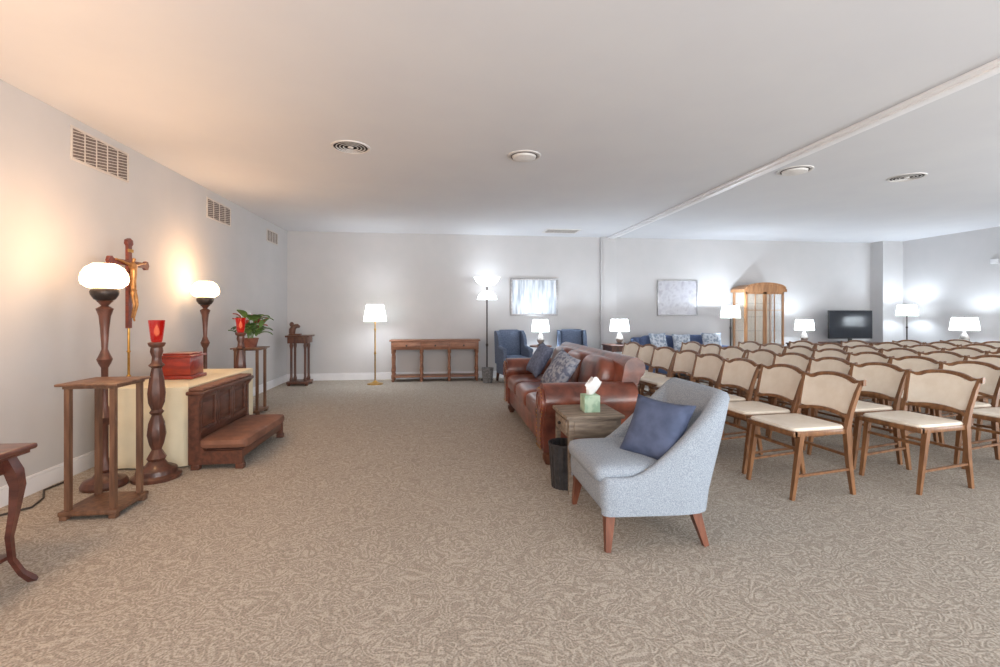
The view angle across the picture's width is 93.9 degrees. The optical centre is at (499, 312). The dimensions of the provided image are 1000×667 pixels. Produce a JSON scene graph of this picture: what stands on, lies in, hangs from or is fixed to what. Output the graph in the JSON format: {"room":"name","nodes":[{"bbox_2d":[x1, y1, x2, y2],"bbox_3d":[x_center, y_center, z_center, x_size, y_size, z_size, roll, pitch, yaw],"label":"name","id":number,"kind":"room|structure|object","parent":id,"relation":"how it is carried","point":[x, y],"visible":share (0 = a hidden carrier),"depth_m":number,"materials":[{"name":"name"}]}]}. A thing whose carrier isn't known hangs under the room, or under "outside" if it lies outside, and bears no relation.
{"room":"funeral home chapel","nodes":[
{"label":"funeral home chapel","id":0,"kind":"room"},
{"bbox_2d":[0,79,286,486],"bbox_3d":[-3.025,-0.123,1.962,0.100,2.647,12.840,0,0,-7],"label":"wall","id":1,"kind":"structure","parent":0,"point":[60,215],"depth_m":3.61,"materials":[{"name":"paint"}]},
{"bbox_2d":[70,124,128,182],"bbox_3d":[-3.191,-1.258,3.745,0.010,0.255,0.640,0,0,-7],"label":"air vent","id":2,"kind":"object","parent":1,"relation":"in","point":[87,149],"visible":1,"depth_m":3.70,"materials":[{"name":"beige metal"}]},
{"bbox_2d":[0,374,287,507],"bbox_3d":[-2.968,1.137,1.969,0.015,0.125,12.640,0,0,-7],"label":"baseboard","id":3,"kind":"structure","parent":1,"relation":"attached to","point":[38,481],"depth_m":3.28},
{"bbox_2d":[206,197,230,226],"bbox_3d":[-3.436,-1.230,5.720,0.010,0.240,0.620,0,0,-7],"label":"air vent","id":4,"kind":"object","parent":1,"relation":"in","point":[216,211],"visible":1,"depth_m":5.69,"materials":[{"name":"beige metal"}]},
{"bbox_2d":[0,374,999,666],"bbox_3d":[2.959,1.250,2.705,12.160,0.100,12.840,0,0,-7],"label":"floor","id":5,"kind":"structure","parent":0,"point":[400,522],"depth_m":2.28,"materials":[{"name":"carpet"}]},
{"bbox_2d":[0,443,37,581],"bbox_3d":[-2.391,0.899,1.809,0.694,0.619,0.580,0,0,-7],"label":"table","id":6,"kind":"object","parent":5,"relation":"on","point":[12,469],"visible":1,"depth_m":2.04,"materials":[{"name":"wood"}]},
{"bbox_2d":[54,376,150,520],"bbox_3d":[-2.410,0.805,2.855,0.330,0.790,0.330,0,0,-7],"label":"plant stand","id":7,"kind":"object","parent":5,"relation":"on","point":[110,503],"visible":1,"depth_m":2.76,"materials":[{"name":"brown wood"}]},
{"bbox_2d":[78,263,129,492],"bbox_3d":[-2.740,0.430,3.237,0.272,1.540,0.272,0,0,-7],"label":"lamp","id":8,"kind":"object","parent":5,"relation":"on","point":[104,280],"visible":0.91,"depth_m":3.21,"materials":[{"name":"brown wood"}]},
{"bbox_2d":[130,320,181,484],"bbox_3d":[-2.498,0.626,3.398,0.310,1.148,0.310,0,0,-7],"label":"candle stand","id":9,"kind":"object","parent":5,"relation":"on","point":[157,470],"visible":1,"depth_m":3.36,"materials":[{"name":"brown wood"}]},
{"bbox_2d":[148,320,164,341],"bbox_3d":[-2.498,0.134,3.398,0.104,0.163,0.104,0,0,-7],"label":"glass cup","id":10,"kind":"object","parent":9,"relation":"on","point":[156,327],"depth_m":3.36,"materials":[{"name":"glass"}]},
{"bbox_2d":[190,281,219,368],"bbox_3d":[-3.174,0.430,5.027,0.272,1.540,0.272,0,0,-7],"label":"lamp","id":11,"kind":"object","parent":5,"relation":"on","point":[204,291],"visible":0.7,"depth_m":4.99,"materials":[{"name":"brown wood"}]},
{"bbox_2d":[186,373,283,470],"bbox_3d":[-2.233,0.889,4.046,0.435,0.622,0.960,0,0,-7],"label":"kneeler","id":12,"kind":"object","parent":5,"relation":"on","point":[221,428],"visible":1,"depth_m":3.77,"materials":[{"name":"brown wood"}]},
{"bbox_2d":[235,318,245,367],"bbox_3d":[-2.817,0.626,5.072,0.310,1.148,0.310,0,0,-7],"label":"candle stand","id":13,"kind":"object","parent":5,"relation":"on","point":[240,362],"visible":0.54,"depth_m":5.04,"materials":[{"name":"brown wood"}]},
{"bbox_2d":[235,318,245,331],"bbox_3d":[-2.817,0.134,5.072,0.104,0.163,0.104,0,0,-7],"label":"glass cup","id":14,"kind":"object","parent":13,"relation":"on","point":[240,322],"depth_m":5.04,"materials":[{"name":"glass"}]},
{"bbox_2d":[230,346,269,414],"bbox_3d":[-2.994,0.805,5.604,0.330,0.790,0.330,0,0,-7],"label":"plant stand","id":15,"kind":"object","parent":5,"relation":"on","point":[257,409],"visible":0.52,"depth_m":5.50,"materials":[{"name":"brown wood"}]},
{"bbox_2d":[228,310,273,347],"bbox_3d":[-2.985,0.185,5.599,0.488,0.450,0.467,0,0,-7],"label":"potted plant","id":16,"kind":"object","parent":15,"relation":"on","point":[250,342],"visible":0.84,"depth_m":5.54,"materials":[{"name":"green plant"}]},
{"bbox_2d":[285,335,314,385],"bbox_3d":[-3.350,0.785,7.827,0.380,0.830,0.360,0,0,-7],"label":"pedestal table","id":17,"kind":"object","parent":5,"relation":"on","point":[306,339],"visible":0.99,"depth_m":7.71,"materials":[{"name":"brown wood"}]},
{"bbox_2d":[364,305,386,384],"bbox_3d":[-2.107,0.522,7.880,0.380,1.355,0.380,0,0,-7],"label":"floor lamp","id":18,"kind":"object","parent":5,"relation":"on","point":[373,313],"visible":1,"depth_m":7.77,"materials":[{"name":"fabric"}]},
{"bbox_2d":[389,339,479,381],"bbox_3d":[-1.148,0.835,8.312,1.580,0.730,0.360,0,0,-7],"label":"console table","id":19,"kind":"object","parent":5,"relation":"on","point":[396,344],"visible":1,"depth_m":8.19,"materials":[{"name":"brown wood"}]},
{"bbox_2d":[394,373,475,377],"bbox_3d":[-1.149,1.113,8.322,1.500,0.025,0.280,0,0,-7],"label":"shelf","id":20,"kind":"object","parent":19,"relation":"attached to","point":[449,375],"depth_m":8.22,"materials":[{"name":"brown wood"}]},
{"bbox_2d":[474,276,499,380],"bbox_3d":[-0.233,0.280,8.365,0.480,1.840,0.480,0,0,-7],"label":"lamp","id":21,"kind":"object","parent":5,"relation":"on","point":[486,281],"visible":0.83,"depth_m":8.27,"materials":[{"name":"metal"}]},
{"bbox_2d":[482,367,493,382],"bbox_3d":[-0.214,1.072,8.055,0.210,0.256,0.210,0,0,-7],"label":"waste bin","id":22,"kind":"object","parent":5,"relation":"on","point":[487,372],"visible":1,"depth_m":7.98,"materials":[{"name":"silver metal"}]},
{"bbox_2d":[494,329,532,380],"bbox_3d":[0.226,0.749,8.067,0.550,0.912,0.575,0,0,-17],"label":"chair","id":23,"kind":"object","parent":5,"relation":"on","point":[511,343],"visible":0.53,"depth_m":8.18,"materials":[{"name":"blue fabric"}]},
{"bbox_2d":[548,438,574,490],"bbox_3d":[0.444,1.047,3.239,0.220,0.306,0.220,0,0,-7],"label":"waste bin","id":24,"kind":"object","parent":5,"relation":"on","point":[558,447],"visible":0.68,"depth_m":3.16,"materials":[{"name":"plastic"}]},
{"bbox_2d":[557,329,587,345],"bbox_3d":[1.288,0.749,8.300,0.550,0.912,0.575,0,0,3],"label":"chair","id":25,"kind":"object","parent":5,"relation":"on","point":[577,336],"visible":0.17,"depth_m":8.46,"materials":[{"name":"blue fabric"}]},
{"bbox_2d":[503,342,644,464],"bbox_3d":[0.605,0.778,4.731,0.878,0.843,2.318,0,0,-7],"label":"leather sofa","id":26,"kind":"object","parent":5,"relation":"on","point":[619,375],"visible":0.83,"depth_m":3.83,"materials":[{"name":"brown leather"}]},
{"bbox_2d":[508,374,542,394],"bbox_3d":[0.448,0.815,5.316,0.669,0.190,0.595,0,0,-7],"label":"seat cushion","id":27,"kind":"object","parent":26,"relation":"on","point":[513,379],"depth_m":5.22,"materials":[{"name":"brown leather"}]},
{"bbox_2d":[516,382,541,405],"bbox_3d":[0.522,0.815,4.720,0.669,0.190,0.595,0,0,-7],"label":"seat cushion","id":28,"kind":"object","parent":26,"relation":"on","point":[522,388],"depth_m":4.64,"materials":[{"name":"brown leather"}]},
{"bbox_2d":[526,392,536,417],"bbox_3d":[0.596,0.815,4.125,0.669,0.190,0.595,0,0,-7],"label":"seat cushion","id":29,"kind":"object","parent":26,"relation":"on","point":[531,396],"depth_m":4.12,"materials":[{"name":"brown leather"}]},
{"bbox_2d":[526,342,553,377],"bbox_3d":[0.448,0.530,5.316,0.245,0.382,0.405,0,0,-7],"label":"throw pillow","id":30,"kind":"object","parent":26,"relation":"on","point":[542,354],"visible":1,"depth_m":5.18,"materials":[{"name":"blue fabric"}]},
{"bbox_2d":[540,348,580,382],"bbox_3d":[0.552,0.540,4.321,0.222,0.409,0.452,0,0,-18],"label":"throw pillow","id":31,"kind":"object","parent":26,"relation":"on","point":[562,367],"visible":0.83,"depth_m":4.24,"materials":[{"name":"fabric"}]},
{"bbox_2d":[551,346,573,361],"bbox_3d":[0.729,0.570,5.330,0.231,0.382,0.569,0,0,-7],"label":"cushion","id":32,"kind":"object","parent":26,"relation":"on","point":[566,348],"depth_m":5.33,"materials":[{"name":"fabric"}]},
{"bbox_2d":[568,349,590,381],"bbox_3d":[0.800,0.570,4.755,0.231,0.382,0.569,0,0,-7],"label":"cushion","id":33,"kind":"object","parent":26,"relation":"on","point":[580,354],"depth_m":4.57,"materials":[{"name":"brown leather"}]},
{"bbox_2d":[578,354,614,381],"bbox_3d":[0.872,0.570,4.179,0.231,0.382,0.569,0,0,-7],"label":"cushion","id":34,"kind":"object","parent":26,"relation":"on","point":[601,366],"depth_m":4.02,"materials":[{"name":"brown leather"}]},
{"bbox_2d":[553,404,624,494],"bbox_3d":[0.605,0.940,3.280,0.411,0.520,0.400,0,0,-7],"label":"end table","id":35,"kind":"object","parent":5,"relation":"on","point":[572,421],"visible":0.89,"depth_m":3.10,"materials":[{"name":"brown wood"}]},
{"bbox_2d":[580,376,600,412],"bbox_3d":[0.638,0.561,3.243,0.135,0.238,0.110,0,0,-7],"label":"tissue box","id":36,"kind":"object","parent":35,"relation":"on","point":[589,401],"visible":1,"depth_m":3.21,"materials":[{"name":"cardboard"}]},
{"bbox_2d":[601,343,623,351],"bbox_3d":[2.055,0.870,8.035,0.480,0.660,0.480,0,0,-7],"label":"side table","id":37,"kind":"object","parent":5,"relation":"on","point":[608,347],"visible":0.35,"depth_m":7.82,"materials":[{"name":"brown wood"}]},
{"bbox_2d":[610,318,628,344],"bbox_3d":[2.055,0.315,8.035,0.330,0.450,0.330,0,0,-7],"label":"table lamp","id":38,"kind":"object","parent":37,"relation":"on","point":[619,324],"visible":1,"depth_m":7.93,"materials":[{"name":"fabric"}]},
{"bbox_2d":[621,342,639,356],"bbox_3d":[1.667,0.807,6.647,0.569,0.790,0.480,0,0,-13],"label":"folding chair","id":39,"kind":"object","parent":5,"relation":"on","point":[631,348],"visible":0.2,"depth_m":6.72,"materials":[{"name":"beige fabric"}]},
{"bbox_2d":[636,344,659,394],"bbox_3d":[1.746,0.807,6.163,0.569,0.790,0.480,0,0,-14],"label":"folding chair","id":40,"kind":"object","parent":5,"relation":"on","point":[644,352],"visible":0.21,"depth_m":6.23,"materials":[{"name":"beige fabric"}]},
{"bbox_2d":[568,377,729,552],"bbox_3d":[0.818,0.808,2.681,0.753,0.796,0.688,0,0,-7],"label":"slipper chair","id":41,"kind":"object","parent":5,"relation":"on","point":[623,483],"visible":0.87,"depth_m":2.37,"materials":[{"name":"grey fabric"}]},
{"bbox_2d":[568,437,656,481],"bbox_3d":[0.741,0.825,2.672,0.600,0.120,0.580,0,0,-7],"label":"seat cushion","id":42,"kind":"object","parent":41,"relation":"on","point":[600,459],"depth_m":2.49,"materials":[{"name":"fabric"}]},
{"bbox_2d":[620,394,695,459],"bbox_3d":[0.855,0.640,2.565,0.208,0.328,0.374,0,0,-40],"label":"throw pillow","id":43,"kind":"object","parent":41,"relation":"on","point":[655,426],"visible":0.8,"depth_m":2.51,"materials":[{"name":"fabric"}]},
{"bbox_2d":[637,346,677,395],"bbox_3d":[1.792,0.807,5.673,0.569,0.790,0.480,0,0,-15],"label":"folding chair","id":44,"kind":"object","parent":5,"relation":"on","point":[662,357],"visible":0.54,"depth_m":5.70,"materials":[{"name":"beige fabric"}]},
{"bbox_2d":[639,350,702,394],"bbox_3d":[1.880,0.807,5.185,0.569,0.790,0.480,0,0,-14],"label":"folding chair","id":45,"kind":"object","parent":5,"relation":"on","point":[683,361],"visible":0.46,"depth_m":5.24,"materials":[{"name":"beige fabric"}]},
{"bbox_2d":[631,335,726,374],"bbox_3d":[3.325,0.805,8.605,1.780,0.790,0.860,0,0,-7],"label":"sofa","id":46,"kind":"object","parent":5,"relation":"on","point":[643,340],"visible":0.09,"depth_m":8.65,"materials":[{"name":"fabric"}]},
{"bbox_2d":[639,335,673,348],"bbox_3d":[2.948,0.600,8.720,0.699,0.380,0.200,0,0,-7],"label":"cushion","id":47,"kind":"object","parent":46,"relation":"on","point":[643,340],"depth_m":8.64,"materials":[{"name":"blue fabric"}]},
{"bbox_2d":[648,333,667,346],"bbox_3d":[2.848,0.530,8.385,0.360,0.342,0.168,0,0,-17],"label":"throw pillow","id":48,"kind":"object","parent":46,"relation":"on","point":[659,340],"visible":0.7,"depth_m":8.34,"materials":[{"name":"fabric"}]},
{"bbox_2d":[672,334,689,350],"bbox_3d":[3.285,0.540,8.439,0.340,0.323,0.164,0,0,-1],"label":"throw pillow","id":49,"kind":"object","parent":46,"relation":"on","point":[677,339],"visible":0.62,"depth_m":8.40,"materials":[{"name":"fabric"}]},
{"bbox_2d":[679,335,702,351],"bbox_3d":[3.662,0.600,8.809,0.699,0.380,0.200,0,0,-7],"label":"cushion","id":50,"kind":"object","parent":46,"relation":"on","point":[698,338],"depth_m":8.72,"materials":[{"name":"blue fabric"}]},
{"bbox_2d":[701,333,721,345],"bbox_3d":[3.861,0.530,8.511,0.360,0.342,0.168,0,0,5],"label":"throw pillow","id":51,"kind":"object","parent":46,"relation":"on","point":[707,338],"visible":0.66,"depth_m":8.48,"materials":[{"name":"fabric"}]},
{"bbox_2d":[654,341,703,392],"bbox_3d":[2.564,0.807,6.749,0.569,0.790,0.480,0,0,-13],"label":"folding chair","id":52,"kind":"object","parent":5,"relation":"on","point":[692,345],"visible":0.2,"depth_m":6.84,"materials":[{"name":"beige fabric"}]},
{"bbox_2d":[654,353,728,389],"bbox_3d":[1.915,0.807,4.708,0.569,0.790,0.480,0,0,-13],"label":"folding chair","id":53,"kind":"object","parent":5,"relation":"on","point":[707,366],"visible":0.38,"depth_m":4.77,"materials":[{"name":"beige fabric"}]},
{"bbox_2d":[673,343,724,384],"bbox_3d":[2.635,0.807,6.262,0.569,0.790,0.480,0,0,-13],"label":"folding chair","id":54,"kind":"object","parent":5,"relation":"on","point":[712,347],"visible":0.16,"depth_m":6.36,"materials":[{"name":"beige fabric"}]},
{"bbox_2d":[686,346,747,390],"bbox_3d":[2.677,0.807,5.789,0.569,0.790,0.480,0,0,-13],"label":"folding chair","id":55,"kind":"object","parent":5,"relation":"on","point":[731,352],"visible":0.2,"depth_m":5.82,"materials":[{"name":"beige fabric"}]},
{"bbox_2d":[720,305,740,345],"bbox_3d":[4.291,0.527,8.695,0.340,1.345,0.340,0,0,-7],"label":"floor lamp","id":56,"kind":"object","parent":5,"relation":"on","point":[730,311],"visible":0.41,"depth_m":8.57,"materials":[{"name":"fabric"}]},
{"bbox_2d":[712,341,759,393],"bbox_3d":[3.464,0.807,6.861,0.569,0.790,0.480,0,0,-12],"label":"folding chair","id":57,"kind":"object","parent":5,"relation":"on","point":[750,345],"visible":0.17,"depth_m":6.91,"materials":[{"name":"beige fabric"}]},
{"bbox_2d":[717,358,759,437],"bbox_3d":[1.967,0.807,4.216,0.569,0.790,0.480,0,0,-12],"label":"folding chair","id":58,"kind":"object","parent":5,"relation":"on","point":[740,373],"visible":0.38,"depth_m":4.22,"materials":[{"name":"beige fabric"}]},
{"bbox_2d":[714,349,780,423],"bbox_3d":[2.766,0.807,5.285,0.569,0.790,0.480,0,0,-12],"label":"folding chair","id":59,"kind":"object","parent":5,"relation":"on","point":[760,356],"visible":0.14,"depth_m":5.30,"materials":[{"name":"beige fabric"}]},
{"bbox_2d":[731,282,786,345],"bbox_3d":[5.013,0.310,9.047,0.880,1.780,0.440,0,0,-7],"label":"china cabinet","id":60,"kind":"object","parent":5,"relation":"on","point":[754,301],"visible":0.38,"depth_m":9.18,"materials":[{"name":"brown wood"}]},
{"bbox_2d":[730,343,787,400],"bbox_3d":[3.525,0.807,6.388,0.569,0.790,0.480,0,0,-11],"label":"folding chair","id":61,"kind":"object","parent":5,"relation":"on","point":[777,348],"visible":0.16,"depth_m":6.42,"materials":[{"name":"beige fabric"}]},
{"bbox_2d":[721,364,809,473],"bbox_3d":[2.052,0.807,3.727,0.569,0.790,0.480,0,0,-11],"label":"folding chair","id":62,"kind":"object","parent":5,"relation":"on","point":[782,381],"visible":0.78,"depth_m":3.68,"materials":[{"name":"beige fabric"}]},
{"bbox_2d":[737,352,814,435],"bbox_3d":[2.822,0.807,4.809,0.569,0.790,0.480,0,0,-15],"label":"folding chair","id":63,"kind":"object","parent":5,"relation":"on","point":[799,360],"visible":0.27,"depth_m":4.85,"materials":[{"name":"beige fabric"}]},
{"bbox_2d":[754,345,817,404],"bbox_3d":[3.576,0.807,5.884,0.569,0.790,0.480,0,0,-11],"label":"folding chair","id":64,"kind":"object","parent":5,"relation":"on","point":[808,351],"visible":0.2,"depth_m":5.92,"materials":[{"name":"beige fabric"}]},
{"bbox_2d":[746,371,866,500],"bbox_3d":[2.098,0.807,3.238,0.569,0.790,0.480,0,0,-13],"label":"folding chair","id":65,"kind":"object","parent":5,"relation":"on","point":[838,393],"visible":1,"depth_m":3.17,"materials":[{"name":"beige fabric"}]},
{"bbox_2d":[768,357,857,449],"bbox_3d":[2.878,0.807,4.332,0.569,0.790,0.480,0,0,-13],"label":"folding chair","id":66,"kind":"object","parent":5,"relation":"on","point":[837,364],"visible":0.23,"depth_m":4.38,"materials":[{"name":"beige fabric"}]},
{"bbox_2d":[781,348,852,405],"bbox_3d":[3.642,0.807,5.398,0.569,0.790,0.480,0,0,-14],"label":"folding chair","id":67,"kind":"object","parent":5,"relation":"on","point":[827,352],"visible":0.17,"depth_m":5.49,"materials":[{"name":"beige fabric"}]},
{"bbox_2d":[815,342,845,350],"bbox_3d":[4.392,0.807,6.487,0.569,0.790,0.480,0,0,-12],"label":"folding chair","id":68,"kind":"object","parent":5,"relation":"on","point":[829,344],"visible":0.2,"depth_m":6.56,"materials":[{"name":"beige fabric"}]},
{"bbox_2d":[818,341,880,343],"bbox_3d":[6.877,0.885,9.134,1.100,0.630,0.407,0,0,-7],"label":"media console","id":69,"kind":"object","parent":5,"relation":"on","point":[865,341],"visible":0.09,"depth_m":9.02,"materials":[{"name":"brown wood"}]},
{"bbox_2d":[828,310,871,341],"bbox_3d":[6.829,0.260,9.111,0.860,0.620,0.200,0,0,-1],"label":"television","id":70,"kind":"object","parent":69,"relation":"on","point":[842,324],"visible":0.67,"depth_m":9.09,"materials":[{"name":"black plastic"}]},
{"bbox_2d":[817,351,894,427],"bbox_3d":[3.711,0.807,4.929,0.569,0.790,0.480,0,0,-13],"label":"folding chair","id":71,"kind":"object","parent":5,"relation":"on","point":[867,356],"visible":0.19,"depth_m":4.99,"materials":[{"name":"beige fabric"}]},
{"bbox_2d":[807,362,911,469],"bbox_3d":[2.929,0.807,3.841,0.569,0.790,0.480,0,0,-15],"label":"folding chair","id":72,"kind":"object","parent":5,"relation":"on","point":[883,380],"visible":0.53,"depth_m":3.78,"materials":[{"name":"beige fabric"}]},
{"bbox_2d":[845,345,880,402],"bbox_3d":[4.461,0.807,5.988,0.569,0.790,0.480,0,0,-12],"label":"folding chair","id":73,"kind":"object","parent":5,"relation":"on","point":[858,348],"visible":0.19,"depth_m":6.05,"materials":[{"name":"beige fabric"}]},
{"bbox_2d":[871,342,903,400],"bbox_3d":[5.298,0.807,6.598,0.569,0.790,0.480,0,0,-13],"label":"folding chair","id":74,"kind":"object","parent":5,"relation":"on","point":[885,345],"visible":0.13,"depth_m":6.67,"materials":[{"name":"beige fabric"}]},
{"bbox_2d":[862,347,923,410],"bbox_3d":[4.537,0.807,5.510,0.569,0.790,0.480,0,0,-11],"label":"folding chair","id":75,"kind":"object","parent":5,"relation":"on","point":[899,352],"visible":0.14,"depth_m":5.58,"materials":[{"name":"beige fabric"}]},
{"bbox_2d":[853,356,946,441],"bbox_3d":[3.761,0.807,4.425,0.569,0.790,0.480,0,0,-15],"label":"folding chair","id":76,"kind":"object","parent":5,"relation":"on","point":[916,363],"visible":0.2,"depth_m":4.45,"materials":[{"name":"beige fabric"}]},
{"bbox_2d":[895,305,918,339],"bbox_3d":[7.876,0.517,9.040,0.340,1.365,0.340,0,0,-7],"label":"floor lamp","id":77,"kind":"object","parent":5,"relation":"on","point":[902,310],"visible":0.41,"depth_m":8.94,"materials":[{"name":"fabric"}]},
{"bbox_2d":[877,344,941,402],"bbox_3d":[5.349,0.807,6.103,0.569,0.790,0.480,0,0,-12],"label":"folding chair","id":78,"kind":"object","parent":5,"relation":"on","point":[926,348],"visible":0.16,"depth_m":6.15,"materials":[{"name":"beige fabric"}]},
{"bbox_2d":[859,369,984,494],"bbox_3d":[2.985,0.807,3.337,0.569,0.790,0.480,0,0,-15],"label":"folding chair","id":79,"kind":"object","parent":5,"relation":"on","point":[955,391],"visible":1,"depth_m":3.30,"materials":[{"name":"beige fabric"}]},
{"bbox_2d":[891,351,969,413],"bbox_3d":[4.590,0.807,5.040,0.569,0.790,0.480,0,0,-13],"label":"folding chair","id":80,"kind":"object","parent":5,"relation":"on","point":[948,356],"visible":0.17,"depth_m":5.07,"materials":[{"name":"beige fabric"}]},
{"bbox_2d":[902,360,999,463],"bbox_3d":[3.830,0.807,3.957,0.569,0.790,0.480,0,0,-15],"label":"folding chair","id":81,"kind":"object","parent":5,"relation":"on","point":[975,369],"visible":0.39,"depth_m":3.87,"materials":[{"name":"beige fabric"}]},
{"bbox_2d":[942,347,989,416],"bbox_3d":[5.417,0.807,5.625,0.569,0.790,0.480,0,0,-13],"label":"folding chair","id":82,"kind":"object","parent":5,"relation":"on","point":[971,351],"visible":0.14,"depth_m":5.65,"materials":[{"name":"beige fabric"}]},
{"bbox_2d":[942,355,999,443],"bbox_3d":[4.619,0.807,4.543,0.569,0.790,0.480,0,0,-12],"label":"folding chair","id":83,"kind":"object","parent":5,"relation":"on","point":[993,359],"visible":0.21,"depth_m":4.59,"materials":[{"name":"beige fabric"}]},
{"bbox_2d":[956,344,999,352],"bbox_3d":[6.204,0.807,6.222,0.569,0.790,0.480,0,0,-15],"label":"folding chair","id":84,"kind":"object","parent":5,"relation":"on","point":[985,347],"visible":0.12,"depth_m":6.23,"materials":[{"name":"beige fabric"}]},
{"bbox_2d":[961,402,999,468],"bbox_3d":[3.877,0.807,3.469,0.569,0.790,0.480,0,0,-14],"label":"folding chair","id":85,"kind":"object","parent":5,"relation":"on","point":[992,414],"visible":0.47,"depth_m":3.51,"materials":[{"name":"wood"}]},
{"bbox_3d":[0.726,0.887,8.353,0.400,0.613,0.400,0,0,-7],"label":"side table","id":86,"kind":"object","parent":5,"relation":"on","visible":0},
{"bbox_2d":[532,319,549,345],"bbox_3d":[0.726,0.340,8.353,0.320,0.480,0.320,0,0,-7],"label":"table lamp","id":87,"kind":"object","parent":86,"relation":"on","point":[540,325],"visible":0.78,"depth_m":8.24,"materials":[{"name":"fabric"}]},
{"bbox_3d":[5.857,0.890,8.990,0.440,0.620,0.440,0,0,-7],"label":"side table","id":88,"kind":"object","parent":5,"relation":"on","visible":0},
{"bbox_2d":[794,320,813,340],"bbox_3d":[5.857,0.345,8.990,0.330,0.470,0.330,0,0,-7],"label":"table lamp","id":89,"kind":"object","parent":88,"relation":"on","point":[803,325],"visible":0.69,"depth_m":8.89,"materials":[{"name":"fabric"}]},
{"bbox_3d":[7.865,0.880,7.910,0.500,0.640,0.500,0,0,-7],"label":"side table","id":90,"kind":"object","parent":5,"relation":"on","visible":0},
{"bbox_2d":[949,317,979,340],"bbox_3d":[7.865,0.310,7.910,0.380,0.500,0.380,0,0,-7],"label":"table lamp","id":91,"kind":"object","parent":90,"relation":"on","point":[972,324],"visible":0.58,"depth_m":7.81,"materials":[{"name":"fabric"}]},
{"bbox_2d":[0,0,999,242],"bbox_3d":[2.959,-1.497,2.705,12.160,0.100,12.840,0,0,-7],"label":"ceiling","id":92,"kind":"structure","parent":0,"point":[633,111],"depth_m":3.24,"materials":[{"name":"paint"}]},
{"bbox_2d":[331,140,369,153],"bbox_3d":[-1.302,-1.442,4.071,0.330,0.010,0.330,0,0,-7],"label":"ceiling vent","id":93,"kind":"object","parent":92,"relation":"in","point":[344,146],"visible":1,"depth_m":4.06,"materials":[{"name":"metal"}]},
{"bbox_2d":[507,150,540,161],"bbox_3d":[0.222,-1.427,4.300,0.310,0.040,0.310,0,0,-7],"label":"ceiling vent","id":94,"kind":"object","parent":92,"relation":"in","point":[520,155],"visible":1,"depth_m":4.24,"materials":[{"name":"metal"}]},
{"bbox_2d":[542,229,581,233],"bbox_3d":[1.083,-1.442,8.236,0.620,0.010,0.380,0,0,-7],"label":"ceiling vent","id":95,"kind":"object","parent":92,"relation":"in","point":[567,231],"visible":1,"depth_m":8.24,"materials":[{"name":"metal"}]},
{"bbox_2d":[776,165,813,175],"bbox_3d":[2.989,-1.427,4.734,0.330,0.040,0.330,0,0,-7],"label":"ceiling vent","id":96,"kind":"object","parent":92,"relation":"in","point":[801,169],"visible":1,"depth_m":4.67,"materials":[{"name":"metal"}]},
{"bbox_2d":[608,58,999,238],"bbox_3d":[2.904,-1.430,2.663,0.160,0.034,12.570,0,0,-7],"label":"trim","id":97,"kind":"structure","parent":92,"relation":"attached to","point":[992,68],"depth_m":3.63,"materials":[{"name":"white paint"}]},
{"bbox_2d":[887,172,927,181],"bbox_3d":[4.330,-1.442,4.972,0.330,0.010,0.330,0,0,-7],"label":"ceiling vent","id":98,"kind":"object","parent":92,"relation":"in","point":[909,176],"visible":1,"depth_m":4.96,"materials":[{"name":"metal"}]},
{"bbox_2d":[287,231,869,373],"bbox_3d":[2.174,-0.123,9.027,11.960,2.647,0.100,0,0,-7],"label":"wall","id":99,"kind":"structure","parent":0,"point":[426,286],"depth_m":8.71,"materials":[{"name":"paint"}]},
{"bbox_2d":[288,371,503,380],"bbox_3d":[1.960,1.137,8.942,11.485,0.125,0.015,0,0,-7],"label":"baseboard","id":100,"kind":"structure","parent":99,"relation":"attached to","point":[384,375],"depth_m":8.39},
{"bbox_2d":[510,278,557,315],"bbox_3d":[0.644,-0.300,8.771,0.900,0.700,0.030,0,0,-7],"label":"framed picture","id":101,"kind":"object","parent":99,"relation":"attached to","point":[528,296],"visible":1,"depth_m":8.77,"materials":[{"name":"silver metal"}]},
{"bbox_2d":[600,237,620,353],"bbox_3d":[2.108,-0.123,8.925,0.385,2.647,0.085,0,0,-7],"label":"trim","id":102,"kind":"structure","parent":99,"relation":"attached to","point":[610,249],"depth_m":8.88,"materials":[{"name":"paint"}]},
{"bbox_2d":[657,280,697,315],"bbox_3d":[3.467,-0.295,9.122,0.830,0.690,0.030,0,0,-7],"label":"framed picture","id":103,"kind":"object","parent":99,"relation":"attached to","point":[674,297],"visible":1,"depth_m":9.12,"materials":[{"name":"silver metal"}]},
{"bbox_2d":[870,241,902,341],"bbox_3d":[7.904,-0.123,9.547,0.460,2.647,0.280,0,0,-7],"label":"column","id":104,"kind":"structure","parent":99,"relation":"attached to","point":[886,257],"depth_m":9.42,"materials":[{"name":"paint"}]},
{"bbox_2d":[903,226,999,342],"bbox_3d":[8.943,-0.123,3.449,0.100,2.647,12.840,0,0,-7],"label":"wall","id":105,"kind":"structure","parent":0,"point":[949,276],"depth_m":8.54,"materials":[{"name":"paint"}]},
{"bbox_3d":[-2.821,0.895,4.214,0.620,0.610,1.220,0,0,-7],"label":"altar table","id":106,"kind":"object","parent":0,"visible":0},
{"bbox_2d":[108,368,252,468],"bbox_3d":[-2.825,0.881,4.208,0.685,0.614,1.303,0,0,-7],"label":"tablecloth","id":107,"kind":"object","parent":106,"relation":"on","point":[175,407],"visible":0.41,"depth_m":3.61,"materials":[{"name":"beige fabric"}]},
{"bbox_2d":[105,238,148,375],"bbox_3d":[-3.033,-0.018,3.815,0.140,1.185,0.500,0,0,-7],"label":"crucifix","id":108,"kind":"object","parent":107,"relation":"on","point":[131,296],"visible":0.95,"depth_m":3.80,"materials":[{"name":"wood"}]},
{"bbox_2d":[162,351,206,379],"bbox_3d":[-2.812,0.462,4.145,0.270,0.225,0.270,0,0,-7],"label":"wooden box","id":109,"kind":"object","parent":107,"relation":"on","point":[179,365],"visible":0.87,"depth_m":4.04,"materials":[{"name":"red wood"}]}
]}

